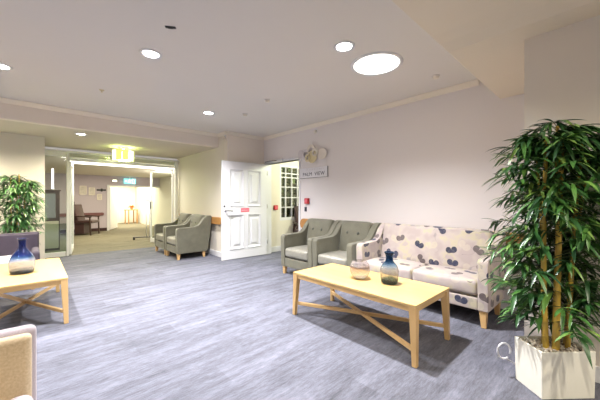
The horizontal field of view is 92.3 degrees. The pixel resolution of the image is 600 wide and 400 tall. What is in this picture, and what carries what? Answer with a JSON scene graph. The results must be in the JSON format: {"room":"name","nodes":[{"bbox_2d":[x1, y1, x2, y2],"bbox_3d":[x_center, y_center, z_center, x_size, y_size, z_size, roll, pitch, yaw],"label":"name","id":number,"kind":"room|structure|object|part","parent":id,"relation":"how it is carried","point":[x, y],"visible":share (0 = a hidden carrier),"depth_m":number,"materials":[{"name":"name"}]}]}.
{"room":"care facility","nodes":[
{"label":"care facility","id":0,"kind":"room"},
{"bbox_2d":[0,132,44,258],"bbox_3d":[-6.496,0.040,4.477,3.760,2.400,1.200,0,0,-43],"label":"wall","id":1,"kind":"structure","parent":0,"point":[24,155],"depth_m":5.15,"materials":[{"name":"beige paint"}]},
{"bbox_2d":[45,173,158,229],"bbox_3d":[-9.264,0.130,10.434,7.800,2.220,0.100,0,0,-43],"label":"wall","id":2,"kind":"structure","parent":0,"point":[90,204],"depth_m":11.34,"materials":[{"name":"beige paint"}]},
{"bbox_2d":[60,212,103,216],"bbox_3d":[-9.021,0.560,10.540,3.100,0.120,0.075,0,0,-43],"label":"handrail","id":3,"kind":"object","parent":2,"relation":"attached to","point":[101,213],"visible":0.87,"depth_m":11.24,"materials":[{"name":"wood"}]},
{"bbox_2d":[79,186,86,194],"bbox_3d":[-8.400,-0.380,11.150,0.220,0.340,0.025,0,0,-43],"label":"framed picture","id":4,"kind":"object","parent":2,"relation":"attached to","point":[82,189],"visible":1,"depth_m":11.14},
{"bbox_2d":[80,186,85,193],"bbox_3d":[-8.403,-0.380,11.153,0.180,0.300,0.008,0,0,-43],"label":"print","id":5,"kind":"object","parent":4,"relation":"attached to","point":[82,188],"depth_m":11.15},
{"bbox_2d":[60,228,106,232],"bbox_3d":[-9.920,1.180,9.744,5.700,0.120,0.020,0,0,-43],"label":"baseboard","id":6,"kind":"structure","parent":2,"relation":"attached to","point":[92,229],"depth_m":11.39,"materials":[{"name":"brown wood"}]},
{"bbox_2d":[89,187,94,194],"bbox_3d":[-8.195,-0.340,11.340,0.200,0.300,0.025,0,0,-43],"label":"framed picture","id":7,"kind":"object","parent":2,"relation":"attached to","point":[91,190],"visible":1,"depth_m":11.33},
{"bbox_2d":[97,194,101,199],"bbox_3d":[-8.012,-0.120,11.510,0.160,0.240,0.025,0,0,-43],"label":"framed picture","id":8,"kind":"object","parent":2,"relation":"attached to","point":[99,196],"visible":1,"depth_m":11.51},
{"bbox_2d":[109,187,117,229],"bbox_3d":[-8.083,0.345,12.435,0.102,1.770,1.100,0,0,-19],"label":"door","id":9,"kind":"structure","parent":2,"relation":"in","point":[113,192],"depth_m":12.36,"materials":[{"name":"white wood"}]},
{"bbox_2d":[107,185,159,230],"bbox_3d":[-7.137,0.310,12.406,2.000,1.860,0.180,0,0,-43],"label":"trim","id":10,"kind":"structure","parent":2,"relation":"attached to","point":[107,185],"depth_m":11.69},
{"bbox_2d":[0,120,213,158],"bbox_3d":[-5.044,-1.210,5.073,6.700,0.100,2.340,0,0,-43],"label":"ceiling","id":11,"kind":"structure","parent":0,"point":[58,137],"depth_m":5.81,"materials":[{"name":"paint"}]},
{"bbox_2d":[112,147,133,161],"bbox_3d":[-3.892,-1.015,6.346,0.415,0.290,0.406,0,0,-43],"label":"pendant light","id":12,"kind":"object","parent":11,"relation":"hanging from","point":[121,154],"visible":1,"depth_m":6.20,"materials":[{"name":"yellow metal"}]},
{"bbox_3d":[-3.987,-0.975,6.176,0.112,0.210,0.012,0,0,29],"label":"glass panel","id":13,"kind":"part","parent":12,"relation":"part of","materials":[{"name":"beige"}]},
{"bbox_3d":[-3.869,-0.975,6.152,0.112,0.210,0.012,0,0,-7],"label":"glass panel","id":14,"kind":"part","parent":12,"relation":"part of","materials":[{"name":"yellow"}]},
{"bbox_3d":[-3.760,-0.975,6.203,0.112,0.210,0.012,0,0,-43],"label":"glass panel","id":15,"kind":"part","parent":12,"relation":"part of","materials":[{"name":"yellow"}]},
{"bbox_3d":[-3.701,-0.975,6.308,0.012,0.210,0.112,0,0,11],"label":"glass panel","id":16,"kind":"part","parent":12,"relation":"part of","materials":[{"name":"beige"}]},
{"bbox_2d":[0,102,218,147],"bbox_3d":[-4.248,-1.350,4.134,6.590,0.380,0.120,0,0,-43],"label":"wall","id":17,"kind":"structure","parent":0,"point":[10,112],"depth_m":4.85,"materials":[{"name":"beige paint"}]},
{"bbox_2d":[0,97,217,136],"bbox_3d":[-4.189,-1.409,4.070,6.590,0.062,0.055,0,0,-43],"label":"trim","id":18,"kind":"structure","parent":17,"relation":"attached to","point":[2,100],"depth_m":4.81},
{"bbox_2d":[45,153,173,177],"bbox_3d":[-8.722,-1.030,9.996,8.000,0.100,9.880,0,0,-43],"label":"ceiling","id":19,"kind":"structure","parent":0,"point":[58,163],"depth_m":8.96,"materials":[{"name":"beige paint"}]},
{"bbox_2d":[70,158,173,168],"bbox_3d":[-4.572,-0.930,7.652,2.420,0.100,0.240,0,0,-43],"label":"door frame","id":20,"kind":"structure","parent":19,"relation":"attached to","point":[73,162],"depth_m":7.41,"materials":[{"name":"white"}]},
{"bbox_2d":[124,177,135,183],"bbox_3d":[-7.191,-0.830,12.169,0.440,0.300,0.063,0,0,-43],"label":"exit sign","id":21,"kind":"object","parent":19,"relation":"hanging from","point":[126,181],"visible":1,"depth_m":12.15,"materials":[{"name":"teal"}]},
{"bbox_2d":[109,186,134,222],"bbox_3d":[-11.093,0.130,14.466,5.400,2.220,0.100,0,0,-43],"label":"wall","id":22,"kind":"structure","parent":0,"point":[126,195],"depth_m":15.80,"materials":[{"name":"beige paint"}]},
{"bbox_2d":[135,176,170,225],"bbox_3d":[-5.881,0.130,12.595,0.100,2.220,9.930,0,0,-43],"label":"wall","id":23,"kind":"structure","parent":0,"point":[161,197],"depth_m":13.36,"materials":[{"name":"beige paint"}]},
{"bbox_2d":[177,159,178,215],"bbox_3d":[-2.943,-0.110,8.536,1.310,2.700,0.120,0,0,-43],"label":"wall","id":24,"kind":"structure","parent":0,"point":[177,159],"depth_m":8.07,"materials":[{"name":"beige paint"}]},
{"bbox_2d":[45,149,178,257],"bbox_3d":[-4.455,0.075,7.078,2.890,2.330,0.100,0,0,-43],"label":"door frame","id":25,"kind":"structure","parent":24,"relation":"in","point":[50,152],"depth_m":6.49,"materials":[{"name":"wood"}]},
{"bbox_2d":[150,169,173,241],"bbox_3d":[-3.961,0.180,8.241,0.950,2.100,0.070,0,0,27],"label":"glazed door","id":26,"kind":"structure","parent":25,"relation":"attached to","point":[162,170],"depth_m":8.19,"materials":[{"name":"wood"}]},
{"bbox_2d":[179,136,223,251],"bbox_3d":[-2.451,-0.150,7.130,0.120,2.780,2.610,0,0,-43],"label":"wall","id":27,"kind":"structure","parent":0,"point":[199,173],"depth_m":6.85,"materials":[{"name":"beige paint"}]},
{"bbox_2d":[179,214,220,224],"bbox_3d":[-2.465,0.450,7.001,0.075,0.160,2.380,0,0,-43],"label":"handrail","id":28,"kind":"object","parent":27,"relation":"attached to","point":[214,220],"visible":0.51,"depth_m":6.24,"materials":[{"name":"brown wood"}]},
{"bbox_2d":[205,249,220,256],"bbox_3d":[-2.443,1.185,7.021,0.016,0.110,2.680,0,0,-43],"label":"baseboard","id":29,"kind":"structure","parent":27,"relation":"attached to","point":[209,251],"depth_m":6.47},
{"bbox_2d":[217,131,226,136],"bbox_3d":[-1.679,-1.409,6.168,0.055,0.062,0.390,0,0,-43],"label":"trim","id":30,"kind":"structure","parent":27,"relation":"attached to","point":[223,133],"depth_m":6.13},
{"bbox_2d":[0,0,476,136],"bbox_3d":[-2.231,-1.490,2.650,7.530,0.100,4.800,0,0,-43],"label":"ceiling","id":31,"kind":"structure","parent":0,"point":[224,58],"depth_m":2.97,"materials":[{"name":"paint"}]},
{"bbox_2d":[0,63,12,70],"bbox_3d":[-3.223,-1.436,3.094,0.204,0.008,0.204,0,0,-43],"label":"recessed light","id":32,"kind":"object","parent":31,"relation":"in","point":[2,66],"visible":1,"depth_m":3.12,"materials":[{"name":"white"}]},
{"bbox_2d":[139,48,161,58],"bbox_3d":[-1.471,-1.436,2.837,0.204,0.008,0.204,0,0,-43],"label":"recessed light","id":33,"kind":"object","parent":31,"relation":"in","point":[148,53],"visible":1,"depth_m":2.82,"materials":[{"name":"white"}]},
{"bbox_2d":[202,111,214,114],"bbox_3d":[-1.511,-1.436,4.763,0.204,0.008,0.204,0,0,-43],"label":"recessed light","id":34,"kind":"object","parent":31,"relation":"in","point":[203,112],"visible":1,"depth_m":4.75,"materials":[{"name":"white"}]},
{"bbox_2d":[333,40,354,52],"bbox_3d":[0.414,-1.436,2.702,0.204,0.008,0.204,0,0,-43],"label":"recessed light","id":35,"kind":"object","parent":31,"relation":"in","point":[341,46],"visible":1,"depth_m":2.69,"materials":[{"name":"white"}]},
{"bbox_2d":[350,51,402,75],"bbox_3d":[0.809,-1.432,3.055,0.540,0.016,0.540,0,0,-43],"label":"recessed light","id":36,"kind":"object","parent":31,"relation":"in","point":[377,63],"visible":1,"depth_m":3.02,"materials":[{"name":"white"}]},
{"bbox_2d":[354,54,399,73],"bbox_3d":[0.809,-1.435,3.055,0.470,0.010,0.470,0,0,-43],"label":"diffuser","id":37,"kind":"object","parent":36,"relation":"attached to","point":[369,63],"depth_m":3.03,"materials":[{"name":"white"}]},
{"bbox_2d":[432,74,439,79],"bbox_3d":[1.577,-1.422,3.344,0.090,0.036,0.090,0,0,-43],"label":"smoke detector","id":38,"kind":"object","parent":31,"relation":"attached to","point":[436,76],"visible":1,"depth_m":3.32,"materials":[{"name":"paint"}]},
{"bbox_2d":[224,134,298,246],"bbox_3d":[-0.647,-0.150,6.941,2.510,2.780,0.120,0,0,-43],"label":"wall","id":39,"kind":"structure","parent":0,"point":[236,148],"depth_m":6.68,"materials":[{"name":"beige paint"}]},
{"bbox_2d":[227,131,263,140],"bbox_3d":[-1.163,-1.409,6.343,0.940,0.062,0.055,0,0,-43],"label":"trim","id":40,"kind":"structure","parent":39,"relation":"attached to","point":[228,132],"depth_m":6.29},
{"bbox_2d":[280,165,298,220],"bbox_3d":[-0.107,-0.180,7.397,1.100,1.360,0.065,0,0,-43],"label":"window","id":41,"kind":"structure","parent":39,"relation":"in","point":[284,166],"depth_m":7.18,"materials":[{"name":"white wood"}]},
{"bbox_2d":[0,222,599,399],"bbox_3d":[-3.852,1.290,6.656,10.600,0.100,21.400,0,0,-43],"label":"floor","id":42,"kind":"structure","parent":0,"point":[144,323],"depth_m":2.58,"materials":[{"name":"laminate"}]},
{"bbox_2d":[0,324,36,399],"bbox_3d":[-1.105,0.865,0.707,0.652,0.750,0.680,0,0,-39],"label":"tub chair","id":43,"kind":"object","parent":42,"relation":"on","point":[18,345],"visible":1,"depth_m":1.07,"materials":[{"name":"beige fabric"}]},
{"bbox_3d":[-0.858,0.910,0.842,0.097,0.416,0.580,0,0,-39],"label":"arm","id":44,"kind":"part","parent":43,"relation":"part of","materials":[{"name":"beige fabric"}]},
{"bbox_2d":[0,232,39,289],"bbox_3d":[-4.050,0.865,4.045,0.592,0.750,0.680,0,0,-43],"label":"tub chair","id":45,"kind":"object","parent":42,"relation":"on","point":[8,241],"visible":0.31,"depth_m":4.21,"materials":[{"name":"fabric"}]},
{"bbox_2d":[0,255,11,263],"bbox_3d":[-4.003,0.870,3.994,0.405,0.180,0.520,0,0,-43],"label":"seat cushion","id":46,"kind":"object","parent":45,"relation":"on","point":[3,259],"depth_m":3.84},
{"bbox_2d":[0,233,37,255],"bbox_3d":[-4.232,0.800,4.242,0.558,0.580,0.074,0,0,-43],"label":"cushion","id":47,"kind":"object","parent":45,"relation":"on","point":[8,241],"depth_m":4.23,"materials":[{"name":"fabric"}]},
{"bbox_3d":[-3.835,0.910,4.177,0.097,0.416,0.580,0,0,-43],"label":"arm","id":48,"kind":"part","parent":45,"relation":"part of","materials":[{"name":"fabric"}]},
{"bbox_2d":[0,174,51,244],"bbox_3d":[-4.575,0.410,4.681,0.864,1.660,0.821,0,0,-43],"label":"bamboo","id":49,"kind":"object","parent":42,"relation":"on","point":[24,188],"visible":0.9,"depth_m":4.60,"materials":[{"name":"plant"}]},
{"bbox_2d":[0,258,68,323],"bbox_3d":[-3.039,1.010,3.183,0.658,0.460,1.378,0,0,-43],"label":"coffee table","id":50,"kind":"object","parent":42,"relation":"on","point":[50,272],"visible":0.98,"depth_m":2.94,"materials":[{"name":"brown wood"}]},
{"bbox_2d":[8,238,35,274],"bbox_3d":[-2.972,0.595,3.081,0.214,0.366,0.214,0,0,-43],"label":"vase","id":51,"kind":"object","parent":50,"relation":"on","point":[22,261],"visible":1,"depth_m":3.03,"materials":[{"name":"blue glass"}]},
{"bbox_3d":[-3.039,1.130,3.183,0.028,0.030,1.423,0,0,-19],"label":"cross rail","id":52,"kind":"part","parent":50,"relation":"part of","materials":[{"name":"brown wood"}]},
{"bbox_3d":[-3.039,1.118,3.183,1.423,0.030,0.028,0,0,23],"label":"cross rail","id":53,"kind":"part","parent":50,"relation":"part of","materials":[{"name":"brown wood"}]},
{"bbox_3d":[-2.374,1.021,2.903,0.064,0.438,0.064,0,0,-43],"label":"leg","id":54,"kind":"part","parent":50,"relation":"part of","materials":[{"name":"brown wood"}]},
{"bbox_2d":[45,190,60,250],"bbox_3d":[-6.242,0.495,7.174,0.420,1.490,0.350,0,0,-43],"label":"display cabinet","id":55,"kind":"object","parent":42,"relation":"on","point":[52,212],"visible":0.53,"depth_m":7.09,"materials":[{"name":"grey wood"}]},
{"bbox_3d":[-6.144,0.140,7.046,0.250,0.600,0.012,0,0,-43],"label":"mirror door","id":56,"kind":"part","parent":55,"relation":"part of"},
{"bbox_3d":[-6.133,0.855,7.056,0.340,0.670,0.012,0,0,-43],"label":"door","id":57,"kind":"part","parent":55,"relation":"part of","materials":[{"name":"paint"}]},
{"bbox_2d":[50,168,54,189],"bbox_3d":[-6.195,-0.520,7.212,0.100,0.540,0.100,0,0,-43],"label":"tube light","id":58,"kind":"object","parent":55,"relation":"on","point":[52,169],"visible":0.88,"depth_m":7.19,"materials":[{"name":"white metal"}]},
{"bbox_2d":[69,161,74,254],"bbox_3d":[-5.474,0.180,6.906,0.070,2.100,1.000,0,0,-36],"label":"glazed door","id":59,"kind":"structure","parent":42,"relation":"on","point":[71,166],"depth_m":6.51,"materials":[{"name":"wood"}]},
{"bbox_2d":[74,204,99,235],"bbox_3d":[-7.676,0.697,10.306,0.675,1.087,0.640,0,0,-11],"label":"chair","id":60,"kind":"object","parent":42,"relation":"on","point":[82,226],"visible":0.91,"depth_m":10.08,"materials":[{"name":"red fabric"}]},
{"bbox_3d":[-7.892,0.480,10.265,0.235,0.654,0.520,0,0,-11],"label":"backrest","id":61,"kind":"part","parent":60,"relation":"part of","materials":[{"name":"pink fabric"}]},
{"bbox_3d":[-7.750,0.995,10.292,0.290,0.370,0.500,0,0,-11],"label":"seat","id":62,"kind":"part","parent":60,"relation":"part of","materials":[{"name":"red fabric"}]},
{"bbox_3d":[-7.627,0.770,10.316,0.550,0.140,0.560,0,0,-11],"label":"seat","id":63,"kind":"part","parent":60,"relation":"part of","materials":[{"name":"red fabric"}]},
{"bbox_3d":[-7.335,0.920,10.066,0.060,0.640,0.040,0,0,-11],"label":"leg","id":64,"kind":"part","parent":60,"relation":"part of","materials":[{"name":"brown wood"}]},
{"bbox_2d":[125,209,137,223],"bbox_3d":[-8.907,0.870,15.197,0.400,0.740,0.520,0,0,30],"label":"side table","id":65,"kind":"object","parent":42,"relation":"on","point":[126,209],"visible":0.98,"depth_m":15.16,"materials":[{"name":"brown wood"}]},
{"bbox_2d":[133,200,153,239],"bbox_3d":[-4.875,0.620,8.980,0.610,1.240,0.050,0,0,-13],"label":"stand","id":66,"kind":"object","parent":42,"relation":"on","point":[146,236],"visible":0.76,"depth_m":8.99,"materials":[{"name":"grey metal"}]},
{"bbox_2d":[154,213,192,254],"bbox_3d":[-3.014,0.784,6.969,0.763,0.911,0.740,0,0,-43],"label":"armchair","id":67,"kind":"object","parent":42,"relation":"on","point":[159,229],"visible":0.49,"depth_m":6.93,"materials":[{"name":"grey fabric"}]},
{"bbox_2d":[156,233,162,240],"bbox_3d":[-3.091,0.875,6.898,0.556,0.194,0.544,0,0,-43],"label":"seat cushion","id":68,"kind":"object","parent":67,"relation":"on","point":[159,236],"depth_m":6.72,"materials":[{"name":"grey fabric"}]},
{"bbox_3d":[-3.046,1.040,6.940,0.640,0.150,0.550,0,0,-43],"label":"seat","id":69,"kind":"part","parent":67,"relation":"part of","materials":[{"name":"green fabric"}]},
{"bbox_3d":[-3.232,0.728,7.207,0.759,0.774,0.095,0,0,-43],"label":"arm","id":70,"kind":"part","parent":67,"relation":"part of","materials":[{"name":"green fabric"}]},
{"bbox_3d":[-2.794,0.728,6.734,0.759,0.774,0.095,0,0,-43],"label":"arm","id":71,"kind":"part","parent":67,"relation":"part of","materials":[{"name":"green fabric"}]},
{"bbox_3d":[-2.855,0.590,7.117,0.254,0.522,0.544,0,0,-43],"label":"backrest","id":72,"kind":"part","parent":67,"relation":"part of","materials":[{"name":"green fabric"}]},
{"bbox_2d":[165,214,210,259],"bbox_3d":[-2.491,0.784,6.404,0.763,0.911,0.740,0,0,-43],"label":"armchair","id":73,"kind":"object","parent":42,"relation":"on","point":[192,236],"visible":1,"depth_m":6.20,"materials":[{"name":"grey fabric"}]},
{"bbox_2d":[167,236,174,244],"bbox_3d":[-2.567,0.875,6.334,0.556,0.194,0.544,0,0,-43],"label":"seat cushion","id":74,"kind":"object","parent":73,"relation":"on","point":[170,239],"depth_m":6.16,"materials":[{"name":"grey fabric"}]},
{"bbox_3d":[-2.522,1.040,6.375,0.640,0.150,0.550,0,0,-43],"label":"seat","id":75,"kind":"part","parent":73,"relation":"part of","materials":[{"name":"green fabric"}]},
{"bbox_3d":[-2.709,0.728,6.642,0.759,0.774,0.095,0,0,-43],"label":"arm","id":76,"kind":"part","parent":73,"relation":"part of","materials":[{"name":"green fabric"}]},
{"bbox_3d":[-2.270,0.728,6.169,0.759,0.774,0.095,0,0,-43],"label":"arm","id":77,"kind":"part","parent":73,"relation":"part of","materials":[{"name":"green fabric"}]},
{"bbox_3d":[-2.331,0.590,6.552,0.254,0.522,0.544,0,0,-43],"label":"backrest","id":78,"kind":"part","parent":73,"relation":"part of","materials":[{"name":"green fabric"}]},
{"bbox_2d":[281,167,298,216],"bbox_3d":[-0.355,0.067,8.413,2.581,2.631,0.978,0,0,-43],"label":"hedge","id":79,"kind":"object","parent":42,"relation":"on","point":[288,170],"visible":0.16,"depth_m":8.33,"materials":[{"name":"green plant"}]},
{"bbox_2d":[293,206,298,232],"bbox_3d":[0.198,0.697,7.093,0.640,1.087,0.675,0,0,-23],"label":"chair","id":80,"kind":"object","parent":42,"relation":"on","point":[296,208],"visible":0.25,"depth_m":7.17,"materials":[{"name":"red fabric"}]},
{"bbox_2d":[281,218,341,272],"bbox_3d":[0.198,0.784,4.875,0.763,0.911,0.740,0,0,-43],"label":"armchair","id":81,"kind":"object","parent":42,"relation":"on","point":[296,248],"visible":0.62,"depth_m":4.84,"materials":[{"name":"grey fabric"}]},
{"bbox_3d":[-0.020,0.728,5.112,0.759,0.774,0.095,0,0,-43],"label":"arm","id":82,"kind":"part","parent":81,"relation":"part of","materials":[{"name":"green fabric"}]},
{"bbox_2d":[285,245,307,260],"bbox_3d":[0.122,0.875,4.804,0.556,0.194,0.544,0,0,-43],"label":"seat cushion","id":83,"kind":"object","parent":81,"relation":"on","point":[292,252],"depth_m":4.67,"materials":[{"name":"grey fabric"}]},
{"bbox_3d":[0.167,1.040,4.846,0.640,0.150,0.550,0,0,-43],"label":"seat","id":84,"kind":"part","parent":81,"relation":"part of","materials":[{"name":"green fabric"}]},
{"bbox_3d":[0.358,0.590,5.022,0.254,0.522,0.544,0,0,-43],"label":"backrest","id":85,"kind":"part","parent":81,"relation":"part of","materials":[{"name":"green fabric"}]},
{"bbox_3d":[0.419,0.728,4.639,0.759,0.774,0.095,0,0,-43],"label":"arm","id":86,"kind":"part","parent":81,"relation":"part of","materials":[{"name":"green fabric"}]},
{"bbox_2d":[312,220,380,266],"bbox_3d":[0.708,0.784,4.324,0.763,0.911,0.740,0,0,-43],"label":"armchair","id":87,"kind":"object","parent":42,"relation":"on","point":[339,248],"visible":0.62,"depth_m":4.32,"materials":[{"name":"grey fabric"}]},
{"bbox_3d":[0.490,0.728,4.562,0.759,0.774,0.095,0,0,-43],"label":"arm","id":88,"kind":"part","parent":87,"relation":"part of","materials":[{"name":"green fabric"}]},
{"bbox_2d":[318,250,346,265],"bbox_3d":[0.632,0.875,4.254,0.556,0.194,0.544,0,0,-43],"label":"seat cushion","id":89,"kind":"object","parent":87,"relation":"on","point":[325,257],"depth_m":4.15,"materials":[{"name":"grey fabric"}]},
{"bbox_3d":[0.868,0.590,4.473,0.254,0.522,0.544,0,0,-43],"label":"backrest","id":90,"kind":"part","parent":87,"relation":"part of","materials":[{"name":"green fabric"}]},
{"bbox_3d":[0.929,0.728,4.090,0.759,0.774,0.095,0,0,-43],"label":"arm","id":91,"kind":"part","parent":87,"relation":"part of","materials":[{"name":"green fabric"}]},
{"bbox_2d":[293,263,449,367],"bbox_3d":[0.628,1.010,2.846,0.658,0.460,1.378,0,0,-43],"label":"coffee table","id":92,"kind":"object","parent":42,"relation":"on","point":[412,296],"visible":1,"depth_m":2.57,"materials":[{"name":"brown wood"}]},
{"bbox_3d":[-0.037,1.021,3.126,0.064,0.438,0.064,0,0,-43],"label":"leg","id":93,"kind":"part","parent":92,"relation":"part of","materials":[{"name":"brown wood"}]},
{"bbox_3d":[0.399,1.021,3.529,0.064,0.438,0.064,0,0,-43],"label":"leg","id":94,"kind":"part","parent":92,"relation":"part of","materials":[{"name":"brown wood"}]},
{"bbox_2d":[350,259,369,278],"bbox_3d":[0.597,0.691,2.872,0.198,0.172,0.198,0,0,-43],"label":"glass bowl","id":95,"kind":"object","parent":92,"relation":"on","point":[359,268],"visible":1,"depth_m":2.80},
{"bbox_3d":[0.628,1.118,2.846,1.423,0.030,0.028,0,0,23],"label":"cross rail","id":96,"kind":"part","parent":92,"relation":"part of","materials":[{"name":"brown wood"}]},
{"bbox_3d":[0.628,1.130,2.846,0.028,0.030,1.423,0,0,-19],"label":"cross rail","id":97,"kind":"part","parent":92,"relation":"part of","materials":[{"name":"brown wood"}]},
{"bbox_2d":[380,251,398,284],"bbox_3d":[0.838,0.632,2.700,0.168,0.292,0.168,0,0,-43],"label":"vase","id":98,"kind":"object","parent":92,"relation":"on","point":[389,271],"visible":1,"depth_m":2.65,"materials":[{"name":"blue glass"}]},
{"bbox_3d":[0.857,1.021,2.162,0.064,0.438,0.064,0,0,-43],"label":"leg","id":99,"kind":"part","parent":92,"relation":"part of","materials":[{"name":"brown wood"}]},
{"bbox_3d":[1.292,1.021,2.566,0.064,0.438,0.064,0,0,-43],"label":"leg","id":100,"kind":"part","parent":92,"relation":"part of","materials":[{"name":"brown wood"}]},
{"bbox_2d":[356,223,505,328],"bbox_3d":[1.516,0.784,3.512,0.704,0.911,1.520,0,0,-43],"label":"sofa","id":101,"kind":"object","parent":42,"relation":"on","point":[450,257],"visible":0.77,"depth_m":3.30,"materials":[{"name":"fabric"}]},
{"bbox_3d":[1.033,0.708,4.036,0.699,0.734,0.095,0,0,-43],"label":"arm","id":102,"kind":"part","parent":101,"relation":"part of","materials":[{"name":"fabric"}]},
{"bbox_2d":[366,256,425,279],"bbox_3d":[1.220,0.865,3.691,0.514,0.194,0.659,0,0,-43],"label":"seat cushion","id":103,"kind":"object","parent":101,"relation":"on","point":[406,265],"depth_m":3.59,"materials":[{"name":"fabric"}]},
{"bbox_3d":[1.653,0.585,3.640,0.253,0.512,1.324,0,0,-43],"label":"backrest","id":104,"kind":"part","parent":101,"relation":"part of","materials":[{"name":"fabric"}]},
{"bbox_2d":[413,264,477,294],"bbox_3d":[1.672,0.865,3.203,0.514,0.194,0.659,0,0,-43],"label":"seat cushion","id":105,"kind":"object","parent":101,"relation":"on","point":[460,279],"depth_m":3.06,"materials":[{"name":"fabric"}]},
{"bbox_3d":[1.485,1.015,3.483,0.580,0.120,1.330,0,0,-43],"label":"seat","id":106,"kind":"part","parent":101,"relation":"part of","materials":[{"name":"fabric"}]},
{"bbox_3d":[1.784,1.147,2.800,0.067,0.185,0.067,0,0,-43],"label":"leg","id":107,"kind":"part","parent":101,"relation":"part of","materials":[{"name":"brown wood"}]},
{"bbox_3d":[2.002,0.708,2.991,0.699,0.734,0.095,0,0,-43],"label":"arm","id":108,"kind":"part","parent":101,"relation":"part of","materials":[{"name":"fabric"}]},
{"bbox_3d":[2.129,1.147,3.119,0.067,0.185,0.067,0,0,-43],"label":"leg","id":109,"kind":"part","parent":101,"relation":"part of","materials":[{"name":"brown wood"}]},
{"bbox_2d":[497,342,514,363],"bbox_3d":[1.601,1.124,2.068,0.411,0.228,0.032,0,0,-7],"label":"cord","id":110,"kind":"object","parent":42,"relation":"on","point":[500,344],"visible":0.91,"depth_m":2.04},
{"bbox_2d":[479,119,599,398],"bbox_3d":[1.596,0.356,1.797,0.786,1.768,0.945,0,0,-43],"label":"bamboo","id":111,"kind":"object","parent":42,"relation":"on","point":[556,366],"visible":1,"depth_m":1.81,"materials":[{"name":"plant"}]},
{"bbox_2d":[515,336,595,398],"bbox_3d":[1.668,1.093,1.898,0.350,0.295,0.220,0,0,-2],"label":"planter","id":112,"kind":"object","parent":42,"relation":"on","point":[550,371],"depth_m":1.79,"materials":[{"name":"ceramic"}]},
{"bbox_2d":[264,81,523,300],"bbox_3d":[1.203,-0.150,4.572,0.120,2.780,5.870,0,0,-43],"label":"wall","id":113,"kind":"structure","parent":0,"point":[425,162],"depth_m":4.00,"materials":[{"name":"paint"}]},
{"bbox_2d":[265,157,300,253],"bbox_3d":[-0.347,0.185,6.244,0.150,2.110,1.190,0,0,-43],"label":"door frame","id":114,"kind":"structure","parent":113,"relation":"in","point":[294,158],"depth_m":6.62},
{"bbox_2d":[221,160,267,260],"bbox_3d":[-1.153,0.211,6.186,1.111,2.033,0.127,0,0,-41],"label":"panelled door","id":115,"kind":"structure","parent":114,"relation":"attached to","point":[244,205],"depth_m":6.14,"materials":[{"name":"white wood"}]},
{"bbox_3d":[-1.342,-0.255,6.059,0.320,0.770,0.068,0,0,-41],"label":"panel","id":116,"kind":"part","parent":115,"relation":"part of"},
{"bbox_3d":[-1.342,0.665,6.059,0.320,0.710,0.068,0,0,-41],"label":"panel","id":117,"kind":"part","parent":115,"relation":"part of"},
{"bbox_3d":[-1.019,-0.255,6.343,0.320,0.770,0.068,0,0,-41],"label":"panel","id":118,"kind":"part","parent":115,"relation":"part of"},
{"bbox_3d":[-1.019,0.665,6.343,0.320,0.710,0.068,0,0,-41],"label":"panel","id":119,"kind":"part","parent":115,"relation":"part of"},
{"bbox_2d":[265,159,282,162],"bbox_3d":[-0.584,-0.850,6.318,0.094,0.050,0.561,0,0,-43],"label":"door closer","id":120,"kind":"object","parent":114,"relation":"attached to","point":[277,160],"depth_m":6.21,"materials":[{"name":"metal"}]},
{"bbox_2d":[304,198,309,203],"bbox_3d":[0.132,0.020,5.604,0.050,0.110,0.110,0,0,-43],"label":"fire alarm","id":121,"kind":"object","parent":113,"relation":"attached to","point":[306,200],"visible":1,"depth_m":5.58,"materials":[{"name":"red plastic"}]},
{"bbox_2d":[298,144,325,162],"bbox_3d":[0.215,-0.880,5.484,0.088,0.360,0.780,0,0,-43],"label":"wall sculpture","id":122,"kind":"object","parent":113,"relation":"attached to","point":[311,156],"visible":1,"depth_m":5.43,"materials":[{"name":"metal"}]},
{"bbox_2d":[300,166,327,178],"bbox_3d":[0.255,-0.522,5.493,0.017,0.196,0.741,0,0,-43],"label":"name sign","id":123,"kind":"object","parent":113,"relation":"attached to","point":[314,172],"visible":1,"depth_m":5.46,"materials":[{"name":"grey"}]},
{"bbox_2d":[263,79,479,139],"bbox_3d":[0.639,-1.409,5.051,0.055,0.062,4.400,0,0,-43],"label":"trim","id":124,"kind":"structure","parent":113,"relation":"attached to","point":[476,82],"depth_m":4.31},
{"bbox_2d":[300,218,522,244],"bbox_3d":[1.233,0.460,4.395,0.075,0.200,3.570,0,0,-43],"label":"handrail","id":125,"kind":"object","parent":113,"relation":"attached to","point":[302,221],"visible":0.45,"depth_m":5.54,"materials":[{"name":"brown wood"}]},
{"bbox_2d":[500,299,523,313],"bbox_3d":[1.289,1.185,4.379,0.016,0.110,3.750,0,0,-43],"label":"baseboard","id":126,"kind":"structure","parent":113,"relation":"attached to","point":[503,305],"depth_m":3.25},
{"bbox_2d":[392,0,599,98],"bbox_3d":[0.906,-1.350,-0.609,7.700,0.380,4.275,0,0,-43],"label":"ceiling","id":127,"kind":"structure","parent":0,"point":[487,37],"depth_m":2.16,"materials":[{"name":"paint"}]},
{"bbox_2d":[524,15,599,366],"bbox_3d":[3.450,-0.060,1.331,1.230,2.600,3.660,0,0,-43],"label":"wall","id":128,"kind":"structure","parent":0,"point":[562,65],"depth_m":2.08,"materials":[{"name":"beige paint"}]},
{"bbox_2d":[595,366,599,383],"bbox_3d":[2.994,1.185,0.907,0.016,0.110,3.660,0,0,-43],"label":"baseboard","id":129,"kind":"structure","parent":128,"relation":"attached to","point":[597,368],"depth_m":1.95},
{"bbox_3d":[0.824,-0.100,8.305,1.500,2.680,0.120,0,0,-43],"label":"wall","id":130,"kind":"structure","parent":0,"visible":0},
{"bbox_2d":[271,246,280,251],"bbox_3d":[0.310,1.175,7.734,2.830,0.130,0.018,0,0,-43],"label":"baseboard","id":131,"kind":"structure","parent":130,"relation":"attached to","point":[275,248],"depth_m":6.89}
]}

